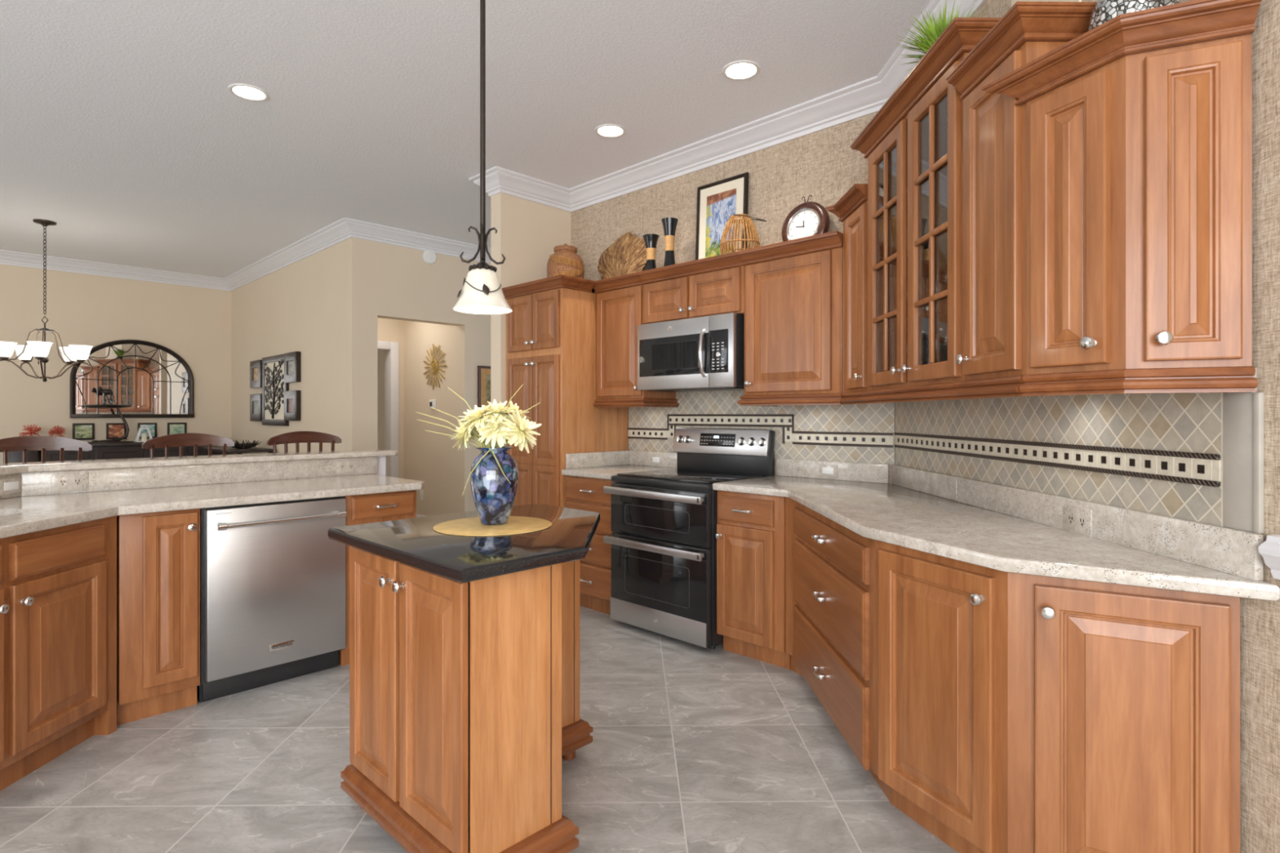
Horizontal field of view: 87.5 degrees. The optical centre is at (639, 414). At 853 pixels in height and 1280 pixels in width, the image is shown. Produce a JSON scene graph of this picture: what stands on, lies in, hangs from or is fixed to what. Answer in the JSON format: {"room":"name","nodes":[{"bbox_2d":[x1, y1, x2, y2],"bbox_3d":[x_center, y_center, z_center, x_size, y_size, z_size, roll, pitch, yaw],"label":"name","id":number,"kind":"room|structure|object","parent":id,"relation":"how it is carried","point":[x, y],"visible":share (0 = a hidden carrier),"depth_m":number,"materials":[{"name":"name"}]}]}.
{"room":"kitchen","nodes":[
{"label":"kitchen","id":0,"kind":"room"},
{"bbox_2d":[0,264,231,463],"bbox_3d":[-7.476,-0.245,6.836,0.150,3.050,5.760,0,0,44],"label":"wall","id":1,"kind":"structure","parent":0,"point":[193,322],"depth_m":7.86,"materials":[{"name":"beige paint"}]},
{"bbox_2d":[72,422,94,439],"bbox_3d":[-6.457,0.199,7.751,0.022,0.193,0.197,0,0,44],"label":"framed print","id":2,"kind":"object","parent":1,"relation":"attached to","point":[80,431],"visible":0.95,"depth_m":7.75,"materials":[{"name":"green paper"}]},
{"bbox_2d":[106,422,126,439],"bbox_3d":[-6.245,0.199,7.969,0.022,0.193,0.190,0,0,44],"label":"framed print","id":3,"kind":"object","parent":1,"relation":"attached to","point":[113,430],"visible":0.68,"depth_m":7.95,"materials":[{"name":"orange paper"}]},
{"bbox_2d":[69,339,194,417],"bbox_3d":[-6.113,-0.432,8.091,0.042,0.945,1.210,0,0,44],"label":"arched mirror","id":4,"kind":"object","parent":1,"relation":"attached to","point":[151,378],"visible":0.95,"depth_m":8.08,"materials":[{"name":"mirror"}]},
{"bbox_2d":[137,422,156,439],"bbox_3d":[-6.036,0.199,8.184,0.022,0.193,0.190,0,0,44],"label":"framed print","id":5,"kind":"object","parent":1,"relation":"attached to","point":[153,426],"visible":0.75,"depth_m":8.19,"materials":[{"name":"paper"}]},
{"bbox_2d":[167,422,186,435],"bbox_3d":[-5.823,0.199,8.402,0.022,0.193,0.200,0,0,44],"label":"framed print","id":6,"kind":"object","parent":1,"relation":"attached to","point":[172,428],"visible":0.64,"depth_m":8.39,"materials":[{"name":"green paper"}]},
{"bbox_2d":[0,217,490,290],"bbox_3d":[-4.722,-1.702,7.282,10.248,0.135,3.342,0,0,-11],"label":"trim","id":7,"kind":"structure","parent":1,"relation":"attached to","point":[344,228],"depth_m":7.27,"materials":[{"name":"white paint"}]},
{"bbox_2d":[0,473,376,499],"bbox_3d":[-2.596,0.769,2.647,0.840,1.022,3.567,0,0,19],"label":"wall","id":8,"kind":"structure","parent":0,"point":[20,473],"depth_m":3.35,"materials":[{"name":"beige paint"}]},
{"bbox_2d":[0,448,398,475],"bbox_3d":[-2.607,0.243,2.718,1.060,0.030,3.774,0,0,19],"label":"countertop","id":9,"kind":"structure","parent":8,"relation":"on","point":[46,466],"depth_m":3.41,"materials":[{"name":"beige stone"}]},
{"bbox_2d":[376,456,386,475],"bbox_3d":[-1.699,0.770,4.260,0.220,1.020,0.068,0,0,44],"label":"corbel","id":10,"kind":"object","parent":8,"relation":"attached to","point":[381,460],"visible":0.02,"depth_m":4.20,"materials":[{"name":"white paint"}]},
{"bbox_2d":[231,240,345,454],"bbox_3d":[-4.092,-0.245,7.658,3.850,3.050,0.140,0,0,44],"label":"wall","id":11,"kind":"structure","parent":0,"point":[300,306],"depth_m":7.09,"materials":[{"name":"beige paint"}]},
{"bbox_2d":[249,351,301,426],"bbox_3d":[-4.171,-0.270,7.599,1.580,0.790,0.051,0,0,44],"label":"wall art","id":12,"kind":"object","parent":11,"relation":"attached to","point":[276,405],"visible":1,"depth_m":7.52,"materials":[{"name":"black metal"}]},
{"bbox_2d":[253,401,257,413],"bbox_3d":[-4.593,-0.083,8.011,0.220,0.165,0.010,0,0,44],"label":"print","id":13,"kind":"object","parent":12,"relation":"attached to","point":[255,403],"depth_m":8.02},
{"bbox_2d":[253,368,257,380],"bbox_3d":[-4.593,-0.482,8.011,0.220,0.165,0.010,0,0,44],"label":"print","id":14,"kind":"object","parent":12,"relation":"attached to","point":[255,370],"depth_m":8.02},
{"bbox_2d":[288,399,293,412],"bbox_3d":[-3.741,-0.095,7.180,0.200,0.160,0.010,0,0,44],"label":"print","id":15,"kind":"object","parent":12,"relation":"attached to","point":[290,401],"depth_m":7.19},
{"bbox_2d":[288,360,293,374],"bbox_3d":[-3.741,-0.505,7.180,0.200,0.160,0.010,0,0,44],"label":"print","id":16,"kind":"object","parent":12,"relation":"attached to","point":[290,362],"depth_m":7.19,"materials":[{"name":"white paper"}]},
{"bbox_2d":[377,348,389,449],"bbox_3d":[-3.625,-0.245,9.535,0.100,3.050,3.400,0,0,44],"label":"wall","id":17,"kind":"structure","parent":0,"point":[380,352],"depth_m":9.44,"materials":[{"name":"beige paint"}]},
{"bbox_2d":[377,317,404,478],"bbox_3d":[-3.173,-0.245,7.663,0.120,3.050,1.150,0,0,44],"label":"wall","id":18,"kind":"structure","parent":0,"point":[388,330],"depth_m":7.92,"materials":[{"name":"beige paint"}]},
{"bbox_2d":[377,341,399,477],"bbox_3d":[-3.231,0.215,7.600,0.165,2.130,0.940,0,0,44],"label":"trim","id":19,"kind":"structure","parent":18,"relation":"attached to","point":[391,356],"depth_m":7.85,"materials":[{"name":"white paint"}]},
{"bbox_2d":[345,237,490,512],"bbox_3d":[-1.299,-0.245,7.659,0.150,3.050,4.040,0,0,44],"label":"wall","id":20,"kind":"structure","parent":0,"point":[383,280],"depth_m":6.45,"materials":[{"name":"beige paint"}]},
{"bbox_2d":[422,249,436,264],"bbox_3d":[-2.104,-1.582,6.699,0.034,0.144,0.144,0,0,44],"label":"smoke detector","id":21,"kind":"object","parent":20,"relation":"attached to","point":[429,256],"visible":1,"depth_m":6.68,"materials":[{"name":"white plastic"}]},
{"bbox_2d":[477,365,490,407],"bbox_3d":[-1.536,-0.285,7.286,0.028,0.470,0.525,0,0,44],"label":"framed picture","id":22,"kind":"object","parent":20,"relation":"attached to","point":[483,371],"visible":0.31,"depth_m":7.14,"materials":[{"name":"brown wood"}]},
{"bbox_2d":[485,374,490,401],"bbox_3d":[-1.529,-0.285,7.280,0.005,0.290,0.345,0,0,44],"label":"print","id":23,"kind":"object","parent":22,"relation":"attached to","point":[487,376],"depth_m":7.18},
{"bbox_2d":[404,320,457,515],"bbox_3d":[-2.336,-0.245,7.569,1.210,3.050,0.117,0,0,44],"label":"wall","id":24,"kind":"structure","parent":0,"point":[430,458],"depth_m":7.50,"materials":[{"name":"beige paint"}]},
{"bbox_2d":[429,400,435,408],"bbox_3d":[-2.311,-0.115,7.441,0.115,0.100,0.028,0,0,44],"label":"thermostat","id":25,"kind":"object","parent":24,"relation":"attached to","point":[432,402],"visible":0.93,"depth_m":7.42,"materials":[{"name":"white plastic"}]},
{"bbox_2d":[423,343,446,389],"bbox_3d":[-2.279,-0.532,7.412,0.509,0.515,0.020,0,0,44],"label":"sunburst","id":26,"kind":"object","parent":24,"relation":"attached to","point":[434,364],"visible":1,"depth_m":7.40,"materials":[{"name":"gold metal"}]},
{"bbox_2d":[0,0,931,278],"bbox_3d":[-1.868,-1.820,5.176,18.400,0.100,18.000,0,0,-1],"label":"ceiling","id":27,"kind":"structure","parent":0,"point":[122,128],"depth_m":3.71,"materials":[{"name":"white paint"}]},
{"bbox_2d":[0,218,93,382],"bbox_3d":[-5.458,-1.035,6.153,0.698,1.470,0.678,0,0,-1],"label":"chandelier","id":28,"kind":"object","parent":27,"relation":"hanging from","point":[73,355],"visible":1,"depth_m":6.13,"materials":[{"name":"black metal"}]},
{"bbox_2d":[228,84,269,101],"bbox_3d":[-2.148,-1.766,3.672,0.196,0.007,0.196,0,0,-1],"label":"recessed light","id":29,"kind":"object","parent":27,"relation":"in","point":[245,91],"visible":1,"depth_m":3.67,"materials":[{"name":"white plastic"}]},
{"bbox_2d":[452,0,512,314],"bbox_3d":[-0.500,-1.050,2.124,0.186,1.437,0.186,0,0,-1],"label":"pendant lamp","id":30,"kind":"object","parent":27,"relation":"hanging from","point":[482,293],"visible":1,"depth_m":2.12,"materials":[{"name":"white glass"}]},
{"bbox_2d":[595,124,626,137],"bbox_3d":[-0.185,-1.766,4.168,0.196,0.007,0.196,0,0,-1],"label":"recessed light","id":31,"kind":"object","parent":27,"relation":"in","point":[607,131],"visible":1,"depth_m":4.16,"materials":[{"name":"white plastic"}]},
{"bbox_2d":[721,60,760,80],"bbox_3d":[0.520,-1.766,3.437,0.196,0.007,0.196,0,0,-1],"label":"recessed light","id":32,"kind":"object","parent":27,"relation":"in","point":[740,70],"visible":1,"depth_m":3.43,"materials":[{"name":"white plastic"}]},
{"bbox_2d":[0,605,958,852],"bbox_3d":[-1.268,1.330,5.184,16.800,0.100,17.600,0,0,-1],"label":"floor","id":33,"kind":"structure","parent":0,"point":[694,748],"depth_m":2.35,"materials":[{"name":"grey tile"}]},
{"bbox_2d":[7,450,37,462],"bbox_3d":[-6.665,0.802,7.203,0.440,0.955,0.218,0,0,44],"label":"base cabinet","id":34,"kind":"object","parent":33,"relation":"on","point":[32,455],"visible":0.02,"depth_m":7.04,"materials":[{"name":"grey"}]},
{"bbox_2d":[18,423,43,436],"bbox_3d":[-6.555,0.214,7.200,0.169,0.223,0.184,0,0,-1],"label":"flower","id":35,"kind":"object","parent":34,"relation":"on","point":[30,430],"visible":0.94,"depth_m":7.18,"materials":[{"name":"red plant"}]},
{"bbox_2d":[0,435,92,462],"bbox_3d":[-3.064,0.697,3.397,0.441,1.170,0.464,0,0,44],"label":"bar stool","id":36,"kind":"object","parent":33,"relation":"on","point":[24,443],"visible":0.22,"depth_m":3.55,"materials":[{"name":"brown wood"}]},
{"bbox_2d":[0,515,116,791],"bbox_3d":[-2.400,0.843,2.323,0.662,0.874,1.389,0,0,-1],"label":"base cabinet","id":37,"kind":"object","parent":33,"relation":"on","point":[58,585],"visible":1,"depth_m":2.41,"materials":[{"name":"brown wood"}]},
{"bbox_2d":[0,456,424,538],"bbox_3d":[-2.228,0.333,2.519,1.335,0.145,3.470,0,0,18],"label":"countertop","id":38,"kind":"structure","parent":37,"relation":"on","point":[27,513],"depth_m":3.20,"materials":[{"name":"beige stone"}]},
{"bbox_2d":[0,476,22,495],"bbox_3d":[-2.757,0.313,2.929,0.006,0.070,0.115,0,0,-1],"label":"outlet","id":39,"kind":"object","parent":38,"relation":"attached to","point":[12,485],"visible":1,"depth_m":2.92,"materials":[{"name":"beige plastic"}]},
{"bbox_2d":[4,480,18,490],"bbox_3d":[-2.756,0.313,2.929,0.003,0.036,0.068,0,0,-1],"label":"socket","id":40,"kind":"object","parent":39,"relation":"attached to","point":[8,485],"depth_m":2.93,"materials":[{"name":"white plastic"}]},
{"bbox_2d":[51,471,88,492],"bbox_3d":[-2.641,0.313,3.096,0.005,0.085,0.130,0,0,44],"label":"outlet","id":41,"kind":"object","parent":38,"relation":"attached to","point":[68,482],"visible":1,"depth_m":3.09,"materials":[{"name":"beige plastic"}]},
{"bbox_2d":[336,460,355,473],"bbox_3d":[-1.758,0.313,4.003,0.005,0.075,0.115,0,0,44],"label":"outlet","id":42,"kind":"object","parent":38,"relation":"attached to","point":[342,466],"visible":1,"depth_m":4.00,"materials":[{"name":"beige plastic"}]},
{"bbox_2d":[39,441,228,462],"bbox_3d":[-5.945,0.802,7.941,0.440,0.955,1.840,0,0,44],"label":"buffet","id":43,"kind":"object","parent":33,"relation":"on","point":[108,451],"visible":0.09,"depth_m":7.65,"materials":[{"name":"black wood"}]},
{"bbox_2d":[48,425,65,437],"bbox_3d":[-6.424,0.222,7.360,0.159,0.207,0.154,0,0,-1],"label":"flower","id":44,"kind":"object","parent":43,"relation":"on","point":[58,431],"visible":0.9,"depth_m":7.35,"materials":[{"name":"red plant"}]},
{"bbox_2d":[85,386,133,443],"bbox_3d":[-6.146,0.005,7.736,0.430,0.652,0.435,0,0,44],"label":"stand","id":45,"kind":"object","parent":43,"relation":"on","point":[108,392],"visible":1,"depth_m":7.71,"materials":[{"name":"black metal"}]},
{"bbox_2d":[134,424,152,442],"bbox_3d":[-5.892,0.225,7.939,0.136,0.206,0.164,0,0,44],"label":"lantern","id":46,"kind":"object","parent":43,"relation":"on","point":[144,436],"visible":0.78,"depth_m":7.92,"materials":[{"name":"plastic"}]},
{"bbox_2d":[116,508,199,725],"bbox_3d":[-2.227,0.843,3.018,0.697,0.874,0.280,0,0,44],"label":"base cabinet","id":47,"kind":"object","parent":33,"relation":"on","point":[158,553],"visible":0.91,"depth_m":2.80,"materials":[{"name":"brown wood"}]},
{"bbox_2d":[142,432,234,457],"bbox_3d":[-2.583,0.697,3.891,0.441,1.170,0.464,0,0,44],"label":"bar stool","id":48,"kind":"object","parent":33,"relation":"on","point":[180,440],"visible":0.23,"depth_m":4.02,"materials":[{"name":"brown wood"}]},
{"bbox_2d":[198,446,273,455],"bbox_3d":[-4.720,0.835,7.802,1.250,0.890,0.470,0,0,44],"label":"console table","id":49,"kind":"object","parent":33,"relation":"on","point":[230,451],"visible":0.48,"depth_m":7.47,"materials":[{"name":"black wood"}]},
{"bbox_2d":[229,440,261,448],"bbox_3d":[-4.522,0.340,7.612,0.327,0.104,0.392,0,0,-1],"label":"bowl","id":50,"kind":"object","parent":49,"relation":"on","point":[239,446],"visible":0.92,"depth_m":7.56,"materials":[{"name":"black"}]},
{"bbox_2d":[196,496,346,702],"bbox_3d":[-1.884,0.846,3.318,0.710,0.868,0.619,0,0,44],"label":"dishwasher","id":51,"kind":"object","parent":33,"relation":"on","point":[273,578],"visible":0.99,"depth_m":3.08,"materials":[{"name":"silver metal"}]},
{"bbox_2d":[266,431,341,453],"bbox_3d":[-2.126,0.697,4.361,0.441,1.170,0.464,0,0,44],"label":"bar stool","id":52,"kind":"object","parent":33,"relation":"on","point":[298,437],"visible":0.17,"depth_m":4.49,"materials":[{"name":"brown wood"}]},
{"bbox_2d":[338,489,416,666],"bbox_3d":[-1.559,0.843,3.703,0.700,0.874,0.379,0,0,44],"label":"base cabinet","id":53,"kind":"object","parent":33,"relation":"on","point":[397,505],"visible":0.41,"depth_m":3.44,"materials":[{"name":"brown wood"}]},
{"bbox_2d":[328,503,599,852],"bbox_3d":[-0.423,0.823,2.181,0.820,0.914,0.845,0,0,44],"label":"kitchen island","id":54,"kind":"object","parent":33,"relation":"on","point":[464,651],"visible":0.98,"depth_m":1.83,"materials":[{"name":"brown wood"}]},
{"bbox_2d":[328,503,599,583],"bbox_3d":[-0.423,0.386,2.181,0.820,0.040,0.845,0,0,44],"label":"island countertop","id":55,"kind":"structure","parent":54,"relation":"on","point":[414,542],"depth_m":1.91,"materials":[{"name":"black stone"}]},
{"bbox_2d":[433,515,551,536],"bbox_3d":[-0.481,0.364,2.194,0.380,0.004,0.380,0,0,-1],"label":"placemat","id":56,"kind":"object","parent":55,"relation":"on","point":[469,526],"visible":0.91,"depth_m":2.15,"materials":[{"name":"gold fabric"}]},
{"bbox_2d":[470,446,518,525],"bbox_3d":[-0.484,0.235,2.219,0.156,0.253,0.156,0,0,-1],"label":"vase","id":57,"kind":"object","parent":56,"relation":"on","point":[493,495],"visible":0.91,"depth_m":2.16,"materials":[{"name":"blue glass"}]},
{"bbox_2d":[448,417,485,451],"bbox_3d":[-0.560,0.158,2.207,0.123,0.328,0.140,0,0,40],"label":"flower","id":58,"kind":"object","parent":57,"relation":"in","point":[461,430],"visible":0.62,"depth_m":2.18,"materials":[{"name":"beige plant"}]},
{"bbox_2d":[457,404,495,443],"bbox_3d":[-0.525,0.144,2.177,0.143,0.354,0.137,0,0,-1],"label":"flower","id":59,"kind":"object","parent":57,"relation":"in","point":[474,416],"visible":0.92,"depth_m":2.15,"materials":[{"name":"beige plant"}]},
{"bbox_2d":[415,384,539,495],"bbox_3d":[-0.531,0.081,2.205,0.406,0.361,0.152,0,0,-1],"label":"grass sprays","id":60,"kind":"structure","parent":57,"relation":"in","point":[482,446],"depth_m":2.19,"materials":[{"name":"green plant"}]},
{"bbox_2d":[476,413,515,448],"bbox_3d":[-0.464,0.159,2.165,0.126,0.326,0.132,0,0,-1],"label":"flower","id":61,"kind":"object","parent":57,"relation":"in","point":[496,436],"visible":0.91,"depth_m":2.13,"materials":[{"name":"beige plant"}]},
{"bbox_2d":[475,399,516,448],"bbox_3d":[-0.470,0.136,2.192,0.141,0.372,0.142,0,0,-1],"label":"flower","id":62,"kind":"object","parent":57,"relation":"in","point":[499,408],"visible":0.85,"depth_m":2.17,"materials":[{"name":"beige plant"}]},
{"bbox_2d":[499,400,530,418],"bbox_3d":[-0.431,0.137,2.260,0.130,0.369,0.125,0,0,-1],"label":"flower","id":63,"kind":"object","parent":57,"relation":"in","point":[514,407],"visible":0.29,"depth_m":2.24,"materials":[{"name":"beige plant"}]},
{"bbox_2d":[501,408,542,453],"bbox_3d":[-0.400,0.152,2.188,0.141,0.340,0.166,0,0,-29],"label":"flower","id":64,"kind":"object","parent":57,"relation":"in","point":[522,433],"visible":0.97,"depth_m":2.16,"materials":[{"name":"beige plant"}]},
{"bbox_2d":[502,274,628,507],"bbox_3d":[-0.539,0.179,4.894,0.722,2.202,0.684,0,0,44],"label":"pantry cabinet","id":65,"kind":"object","parent":33,"relation":"on","point":[551,326],"visible":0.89,"depth_m":4.63,"materials":[{"name":"brown wood"}]},
{"bbox_2d":[546,244,584,278],"bbox_3d":[-0.541,-1.085,4.883,0.277,0.328,0.278,0,0,-1],"label":"jar","id":66,"kind":"object","parent":65,"relation":"on","point":[565,260],"visible":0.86,"depth_m":4.78,"materials":[{"name":"brown ceramic"}]},
{"bbox_2d":[565,475,615,614],"bbox_3d":[-0.130,0.843,4.514,0.502,0.874,0.654,0,0,44],"label":"base cabinet","id":67,"kind":"object","parent":33,"relation":"on","point":[587,494],"visible":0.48,"depth_m":4.27,"materials":[{"name":"brown wood"}]},
{"bbox_2d":[561,450,676,479],"bbox_3d":[-0.121,0.335,4.520,0.506,0.141,0.637,0,0,44],"label":"countertop","id":68,"kind":"structure","parent":67,"relation":"on","point":[603,464],"depth_m":4.62,"materials":[{"name":"beige stone"}]},
{"bbox_2d":[650,454,662,465],"bbox_3d":[0.114,0.318,4.703,0.115,0.070,0.006,0,0,44],"label":"outlet","id":69,"kind":"object","parent":68,"relation":"attached to","point":[655,459],"visible":1,"depth_m":4.70,"materials":[{"name":"white plastic"}]},
{"bbox_2d":[603,427,775,648],"bbox_3d":[0.301,0.684,4.038,0.763,1.192,0.718,0,0,44],"label":"range","id":70,"kind":"object","parent":33,"relation":"on","point":[663,541],"visible":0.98,"depth_m":3.85,"materials":[{"name":"black metal"}]},
{"bbox_2d":[611,468,764,490],"bbox_3d":[0.301,0.385,4.038,0.760,0.046,0.595,0,0,44],"label":"cooktop","id":71,"kind":"object","parent":70,"relation":"in","point":[672,479],"depth_m":3.92,"materials":[{"name":"black glass"}]},
{"bbox_2d":[715,490,791,669],"bbox_3d":[0.755,0.843,3.652,0.415,0.874,0.654,0,0,44],"label":"base cabinet","id":72,"kind":"object","parent":33,"relation":"on","point":[750,535],"visible":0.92,"depth_m":3.43,"materials":[{"name":"brown wood"}]},
{"bbox_2d":[785,497,891,803],"bbox_3d":[1.028,0.843,2.970,0.642,0.874,1.532,0,0,-1],"label":"base cabinet","id":73,"kind":"object","parent":33,"relation":"on","point":[830,566],"visible":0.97,"depth_m":2.56,"materials":[{"name":"brown wood"}]},
{"bbox_2d":[712,457,1279,600],"bbox_3d":[0.880,0.335,2.734,0.960,0.141,2.605,0,0,-1],"label":"countertop","id":74,"kind":"structure","parent":73,"relation":"on","point":[993,526],"depth_m":1.99,"materials":[{"name":"beige stone"}]},
{"bbox_2d":[818,463,837,477],"bbox_3d":[1.064,0.318,3.779,0.115,0.070,0.007,0,0,44],"label":"outlet","id":75,"kind":"object","parent":74,"relation":"attached to","point":[824,470],"visible":1,"depth_m":3.77,"materials":[{"name":"white plastic"}]},
{"bbox_2d":[822,466,833,474],"bbox_3d":[1.062,0.318,3.778,0.068,0.036,0.003,0,0,44],"label":"socket","id":76,"kind":"object","parent":75,"relation":"attached to","point":[825,470],"depth_m":3.78,"materials":[{"name":"white plastic"}]},
{"bbox_2d":[1062,503,1092,537],"bbox_3d":[1.343,0.326,2.053,0.005,0.085,0.130,0,0,-1],"label":"outlet","id":77,"kind":"object","parent":74,"relation":"attached to","point":[1077,520],"visible":1,"depth_m":2.05,"materials":[{"name":"beige plastic"}]},
{"bbox_2d":[875,540,1239,852],"bbox_3d":[1.068,0.843,1.856,0.592,0.874,0.686,0,0,-1],"label":"base cabinet","id":78,"kind":"object","parent":33,"relation":"on","point":[1015,713],"visible":1,"depth_m":1.68,"materials":[{"name":"brown wood"}]},
{"bbox_2d":[490,192,570,446],"bbox_3d":[-0.839,-0.245,5.208,0.130,3.050,0.670,0,0,44],"label":"wall","id":79,"kind":"structure","parent":0,"point":[528,233],"depth_m":5.02,"materials":[{"name":"beige paint"}]},
{"bbox_2d":[570,111,897,483],"bbox_3d":[0.415,-0.245,4.539,2.860,3.050,0.158,0,0,44],"label":"wall","id":80,"kind":"structure","parent":0,"point":[823,164],"depth_m":4.10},
{"bbox_2d":[593,272,679,407],"bbox_3d":[-0.040,-0.486,4.618,0.491,0.872,0.384,0,0,44],"label":"upper cabinet","id":81,"kind":"object","parent":80,"relation":"attached to","point":[620,308],"visible":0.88,"depth_m":4.51,"materials":[{"name":"brown wood"}]},
{"bbox_2d":[597,232,646,279],"bbox_3d":[-0.135,-1.126,4.876,0.106,0.418,0.546,0,0,-43],"label":"disc","id":82,"kind":"object","parent":81,"relation":"on","point":[627,255],"visible":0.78,"depth_m":4.83,"materials":[{"name":"brown wicker"}]},
{"bbox_2d":[643,234,659,270],"bbox_3d":[0.075,-1.066,4.534,0.112,0.290,0.112,0,0,-1],"label":"candle holder","id":83,"kind":"object","parent":81,"relation":"on","point":[651,241],"visible":0.83,"depth_m":4.50,"materials":[{"name":"black ceramic"}]},
{"bbox_2d":[643,234,659,248],"bbox_3d":[0.075,-1.167,4.534,0.112,0.087,0.112,0,0,-1],"label":"cup","id":84,"kind":"object","parent":83,"relation":"on","point":[651,241],"depth_m":4.50,"materials":[{"name":"black ceramic"}]},
{"bbox_2d":[637,251,760,324],"bbox_3d":[0.400,-0.752,4.189,0.793,0.340,0.384,0,0,44],"label":"upper cabinet","id":85,"kind":"object","parent":80,"relation":"attached to","point":[713,285],"visible":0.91,"depth_m":4.04,"materials":[{"name":"brown wood"}]},
{"bbox_2d":[661,217,678,266],"bbox_3d":[0.197,-1.103,4.415,0.112,0.365,0.112,0,0,-1],"label":"candle holder","id":86,"kind":"object","parent":85,"relation":"on","point":[669,224],"visible":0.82,"depth_m":4.38,"materials":[{"name":"black ceramic"}]},
{"bbox_2d":[661,217,678,235],"bbox_3d":[0.197,-1.231,4.415,0.112,0.110,0.112,0,0,-1],"label":"cup","id":87,"kind":"object","parent":86,"relation":"on","point":[669,224],"depth_m":4.38,"materials":[{"name":"black ceramic"}]},
{"bbox_2d":[637,312,744,391],"bbox_3d":[0.371,-0.365,4.170,0.764,0.426,0.439,0,0,44],"label":"microwave","id":88,"kind":"object","parent":85,"relation":"attached to","point":[707,353],"visible":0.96,"depth_m":3.99,"materials":[{"name":"silver metal"}]},
{"bbox_2d":[695,172,748,260],"bbox_3d":[0.520,-1.215,4.295,0.400,0.590,0.049,0,0,44],"label":"framed painting","id":89,"kind":"object","parent":85,"relation":"on","point":[717,201],"visible":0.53,"depth_m":4.31,"materials":[{"name":"multicoloured paper"}]},
{"bbox_2d":[720,213,766,254],"bbox_3d":[0.601,-1.046,3.952,0.256,0.254,0.256,0,0,-1],"label":"lantern","id":90,"kind":"object","parent":85,"relation":"on","point":[746,220],"visible":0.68,"depth_m":3.90,"materials":[{"name":"brown wicker"}]},
{"bbox_2d":[737,231,843,406],"bbox_3d":[0.892,-0.486,3.710,0.635,0.872,0.384,0,0,44],"label":"upper cabinet","id":91,"kind":"object","parent":80,"relation":"attached to","point":[793,298],"visible":0.94,"depth_m":3.57,"materials":[{"name":"brown wood"}]},
{"bbox_2d":[782,194,829,241],"bbox_3d":[0.938,-1.087,3.808,0.294,0.336,0.078,0,0,43],"label":"clock","id":92,"kind":"object","parent":91,"relation":"on","point":[808,219],"visible":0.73,"depth_m":3.80,"materials":[{"name":"brown wood"}]},
{"bbox_2d":[893,0,1279,852],"bbox_3d":[1.434,-0.245,1.321,0.137,3.050,4.405,0,0,-1],"label":"wall","id":93,"kind":"structure","parent":0,"point":[1198,457],"depth_m":1.62,"materials":[{"name":"tile"}]},
{"bbox_2d":[468,0,986,212],"bbox_3d":[0.124,-1.702,3.471,2.773,0.135,8.499,0,0,-1],"label":"trim","id":94,"kind":"structure","parent":93,"relation":"attached to","point":[866,97],"depth_m":4.16,"materials":[{"name":"white paint"}]},
{"bbox_2d":[825,183,869,404],"bbox_3d":[1.144,-0.551,3.357,0.404,1.002,0.617,0,0,-1],"label":"upper cabinet","id":95,"kind":"object","parent":93,"relation":"attached to","point":[851,209],"visible":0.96,"depth_m":3.17,"materials":[{"name":"brown wood"}]},
{"bbox_2d":[850,17,1001,403],"bbox_3d":[1.170,-0.649,2.606,0.372,1.199,1.005,0,0,-1],"label":"upper cabinet","id":96,"kind":"object","parent":93,"relation":"attached to","point":[913,146],"visible":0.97,"depth_m":2.47,"materials":[{"name":"brown wood"}]},
{"bbox_2d":[895,0,986,71],"bbox_3d":[1.159,-1.384,2.547,0.381,0.275,0.402,0,0,-1],"label":"grass planter","id":97,"kind":"object","parent":96,"relation":"on","point":[933,33],"visible":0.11,"depth_m":2.49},
{"bbox_2d":[946,1,1097,399],"bbox_3d":[1.178,-0.570,1.965,0.372,1.040,0.398,0,0,-1],"label":"upper cabinet","id":98,"kind":"object","parent":93,"relation":"attached to","point":[994,359],"visible":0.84,"depth_m":1.93,"materials":[{"name":"brown wood"}]},
{"bbox_2d":[981,0,1262,395],"bbox_3d":[1.171,-0.486,1.662,0.409,0.872,0.451,0,0,-1],"label":"upper cabinet","id":99,"kind":"object","parent":93,"relation":"attached to","point":[1140,124],"visible":1,"depth_m":1.56,"materials":[{"name":"brown wood"}]},
{"bbox_2d":[1088,0,1179,31],"bbox_3d":[1.266,-1.010,1.717,0.192,0.180,0.192,0,0,-1],"label":"mosaic vase","id":100,"kind":"object","parent":99,"relation":"on","point":[1104,11],"visible":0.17,"depth_m":1.66,"materials":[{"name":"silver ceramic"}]},
{"bbox_2d":[1257,534,1279,579],"bbox_3d":[1.376,0.307,0.284,0.040,0.095,2.332,0,0,-1],"label":"trim","id":101,"kind":"structure","parent":93,"relation":"attached to","point":[1269,549],"depth_m":1.43,"materials":[{"name":"white paint"}]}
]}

